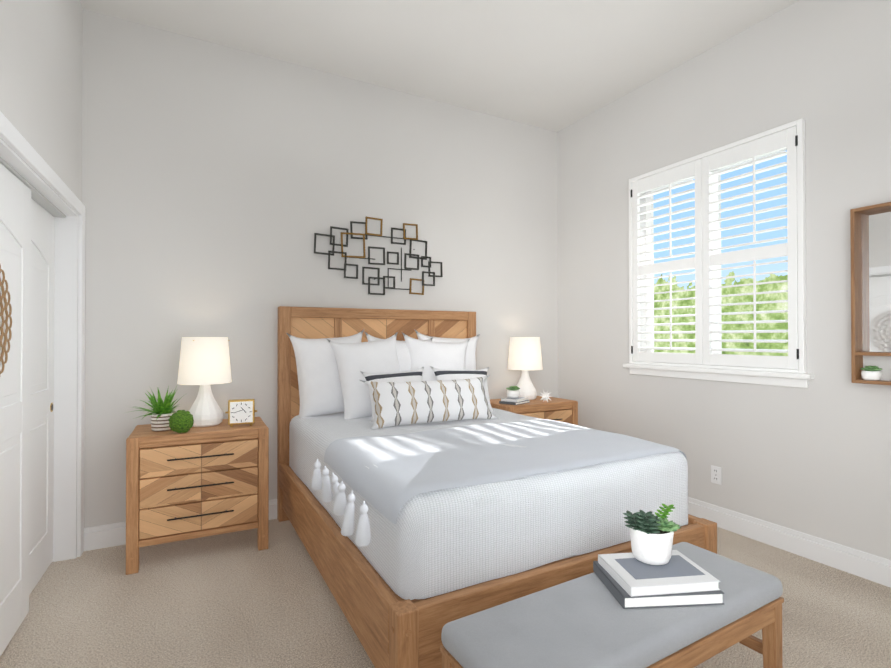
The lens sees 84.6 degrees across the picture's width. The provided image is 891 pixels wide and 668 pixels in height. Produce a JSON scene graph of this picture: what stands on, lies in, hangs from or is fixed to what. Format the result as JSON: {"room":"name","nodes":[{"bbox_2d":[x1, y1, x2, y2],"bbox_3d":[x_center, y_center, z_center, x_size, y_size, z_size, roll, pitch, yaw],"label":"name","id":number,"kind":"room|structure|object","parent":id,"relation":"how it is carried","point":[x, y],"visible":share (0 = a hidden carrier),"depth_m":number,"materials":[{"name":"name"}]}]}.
{"room":"bedroom","nodes":[
{"label":"bedroom","id":0,"kind":"room"},
{"bbox_2d":[0,0,82,391],"bbox_3d":[-1.115,-0.350,0.585,0.170,3.270,5.194,0,0,-26],"label":"wall","id":1,"kind":"structure","parent":0,"point":[41,46],"depth_m":2.29,"materials":[{"name":"paint"}]},
{"bbox_2d":[0,163,54,655],"bbox_3d":[-1.830,0.305,1.990,0.080,1.958,1.815,0,0,-26],"label":"sliding doors","id":2,"kind":"structure","parent":1,"relation":"in","point":[27,242],"depth_m":2.21,"materials":[{"name":"white wood"}]},
{"bbox_2d":[0,265,11,373],"bbox_3d":[-1.682,-0.050,1.796,0.010,0.510,0.510,0,0,-26],"label":"ring","id":3,"kind":"object","parent":2,"relation":"attached to","point":[5,321],"visible":0.98,"depth_m":1.96,"materials":[{"name":"brown"}]},
{"bbox_2d":[0,111,84,561],"bbox_3d":[-1.640,0.256,1.662,0.190,2.075,2.778,0,0,-26],"label":"trim","id":4,"kind":"structure","parent":1,"relation":"attached to","point":[68,214],"depth_m":2.82,"materials":[{"name":"white painted wood"}]},
{"bbox_2d":[82,9,557,527],"bbox_3d":[-0.943,-0.327,3.708,4.821,3.270,0.140,0,0,-28],"label":"wall","id":5,"kind":"structure","parent":0,"point":[222,185],"depth_m":3.44,"materials":[{"name":"paint"}]},
{"bbox_2d":[84,499,276,550],"bbox_3d":[-0.566,1.240,3.810,3.690,0.138,0.019,0,0,-28],"label":"baseboard","id":6,"kind":"structure","parent":5,"relation":"attached to","point":[108,535],"depth_m":2.99,"materials":[{"name":"white"}]},
{"bbox_2d":[314,217,442,294],"bbox_3d":[-0.496,-0.605,3.841,1.062,0.598,0.047,0,0,-28],"label":"artwork","id":7,"kind":"object","parent":5,"relation":"attached to","point":[422,258],"visible":0.9,"depth_m":3.83,"materials":[{"name":"grey metal"}]},
{"bbox_2d":[80,0,798,131],"bbox_3d":[0.256,-2.029,1.508,4.821,0.100,5.174,0,0,-28],"label":"ceiling","id":8,"kind":"structure","parent":0,"point":[555,65],"depth_m":3.26,"materials":[{"name":"paint"}]},
{"bbox_2d":[0,519,890,667],"bbox_3d":[0.259,1.341,1.483,4.821,0.100,5.174,0,0,-28],"label":"floor","id":9,"kind":"structure","parent":0,"point":[237,599],"depth_m":2.28,"materials":[{"name":"carpet"}]},
{"bbox_2d":[126,417,268,574],"bbox_3d":[-1.496,0.935,2.999,0.730,0.737,0.482,0,0,-27],"label":"nightstand","id":10,"kind":"object","parent":9,"relation":"on","point":[195,482],"visible":1,"depth_m":2.80,"materials":[{"name":"brown wood"}]},
{"bbox_2d":[131,386,182,431],"bbox_3d":[-1.676,0.427,2.846,0.324,0.273,0.401,0,0,-28],"label":"grass plant","id":11,"kind":"object","parent":10,"relation":"on","point":[161,413],"visible":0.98,"depth_m":2.83,"materials":[{"name":"green plant"}]},
{"bbox_2d":[168,410,193,432],"bbox_3d":[-1.508,0.497,2.792,0.128,0.131,0.130,0,0,-28],"label":"moss ball","id":12,"kind":"object","parent":10,"relation":"on","point":[181,421],"visible":1,"depth_m":2.75,"materials":[{"name":"green plant"}]},
{"bbox_2d":[177,337,231,426],"bbox_3d":[-1.496,0.292,3.046,0.304,0.545,0.304,0,0,-28],"label":"lamp","id":13,"kind":"object","parent":10,"relation":"on","point":[204,363],"visible":1,"depth_m":2.95,"materials":[{"name":"white fabric"}]},
{"bbox_2d":[225,399,256,426],"bbox_3d":[-1.252,0.483,3.004,0.182,0.162,0.043,0,0,-20],"label":"desk clock","id":14,"kind":"object","parent":10,"relation":"on","point":[241,411],"visible":1,"depth_m":2.98,"materials":[{"name":"gold metal"}]},
{"bbox_2d":[277,306,716,667],"bbox_3d":[0.005,0.551,2.858,1.695,1.500,2.208,0,0,-28],"label":"bed","id":15,"kind":"object","parent":9,"relation":"on","point":[426,492],"visible":0.96,"depth_m":2.15,"materials":[{"name":"white fabric"}]},
{"bbox_2d":[324,419,686,523],"bbox_3d":[0.281,0.597,2.427,1.520,0.123,0.968,0,0,-28],"label":"throw","id":16,"kind":"object","parent":15,"relation":"on","point":[394,474],"depth_m":2.15,"materials":[{"name":"white fabric"}]},
{"bbox_2d":[490,396,577,424],"bbox_3d":[0.710,0.942,4.208,0.730,0.737,0.482,0,0,-28],"label":"nightstand","id":17,"kind":"object","parent":9,"relation":"on","point":[561,410],"visible":0.27,"depth_m":4.08,"materials":[{"name":"brown wood"}]},
{"bbox_2d":[499,397,529,404],"bbox_3d":[0.574,0.550,4.053,0.169,0.041,0.220,0,-1,42],"label":"books","id":18,"kind":"object","parent":17,"relation":"on","point":[515,401],"visible":0.98,"depth_m":3.99,"materials":[{"name":"white paper"}]},
{"bbox_2d":[506,386,519,397],"bbox_3d":[0.561,0.479,4.059,0.119,0.097,0.121,0,0,-28],"label":"plant","id":19,"kind":"object","parent":18,"relation":"on","point":[513,392],"visible":1,"depth_m":4.02,"materials":[{"name":"green plant"}]},
{"bbox_2d":[508,337,542,399],"bbox_3d":[0.699,0.300,4.306,0.304,0.545,0.304,0,0,-28],"label":"lamp","id":20,"kind":"object","parent":17,"relation":"on","point":[524,354],"visible":0.94,"depth_m":4.20,"materials":[{"name":"white fabric"}]},
{"bbox_2d":[540,390,551,401],"bbox_3d":[0.838,0.521,4.101,0.103,0.103,0.103,0,0,-28],"label":"star ornament","id":21,"kind":"object","parent":17,"relation":"on","point":[545,396],"visible":1,"depth_m":4.09,"materials":[{"name":"white ceramic"}]},
{"bbox_2d":[440,542,783,667],"bbox_3d":[0.563,1.056,1.523,1.138,0.470,0.378,0,0,-30],"label":"bench","id":22,"kind":"object","parent":9,"relation":"on","point":[587,621],"visible":0.79,"depth_m":1.41,"materials":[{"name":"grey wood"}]},
{"bbox_2d":[593,550,723,608],"bbox_3d":[0.677,0.787,1.587,0.315,0.064,0.240,0,0,-5],"label":"books","id":23,"kind":"object","parent":22,"relation":"on","point":[631,581],"visible":1,"depth_m":1.50,"materials":[{"name":"white paper"}]},
{"bbox_2d":[623,504,680,564],"bbox_3d":[0.712,0.668,1.649,0.234,0.173,0.148,0,0,-28],"label":"potted plant","id":24,"kind":"object","parent":23,"relation":"on","point":[651,536],"visible":1,"depth_m":1.60,"materials":[{"name":"white ceramic"}]},
{"bbox_2d":[557,0,890,559],"bbox_3d":[2.315,-0.338,2.612,0.140,3.270,4.894,0,0,-28],"label":"wall","id":25,"kind":"structure","parent":0,"point":[813,458],"depth_m":3.06,"materials":[{"name":"paint"}]},
{"bbox_2d":[711,465,720,484],"bbox_3d":[1.837,0.958,3.325,0.010,0.118,0.072,0,0,-28],"label":"electrical outlet plate","id":26,"kind":"object","parent":25,"relation":"attached to","point":[715,474],"visible":1,"depth_m":3.32,"materials":[{"name":"white plastic"}]},
{"bbox_2d":[623,118,813,387],"bbox_3d":[1.837,-0.466,3.425,0.205,1.570,1.335,0,0,-28],"label":"window shutters","id":27,"kind":"object","parent":25,"relation":"attached to","point":[706,170],"visible":1,"depth_m":3.31,"materials":[{"name":"white wood"}]},
{"bbox_2d":[688,497,890,587],"bbox_3d":[2.248,1.228,2.564,0.016,0.138,4.894,0,0,-28],"label":"baseboard","id":28,"kind":"structure","parent":25,"relation":"attached to","point":[867,566],"depth_m":2.87,"materials":[{"name":"white"}]},
{"bbox_2d":[850,202,890,384],"bbox_3d":[2.315,-0.202,2.351,0.104,0.915,0.575,0,0,-28],"label":"mirror","id":29,"kind":"object","parent":25,"relation":"attached to","point":[870,233],"visible":1,"depth_m":2.56,"materials":[{"name":"brown wood"}]},
{"label":"outside","id":30,"kind":"structure","parent":0,"visible":0},
{"bbox_2d":[654,150,787,355],"bbox_3d":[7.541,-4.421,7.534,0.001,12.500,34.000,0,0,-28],"label":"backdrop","id":31,"kind":"structure","parent":30,"point":[759,269],"depth_m":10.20,"materials":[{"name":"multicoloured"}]}
]}

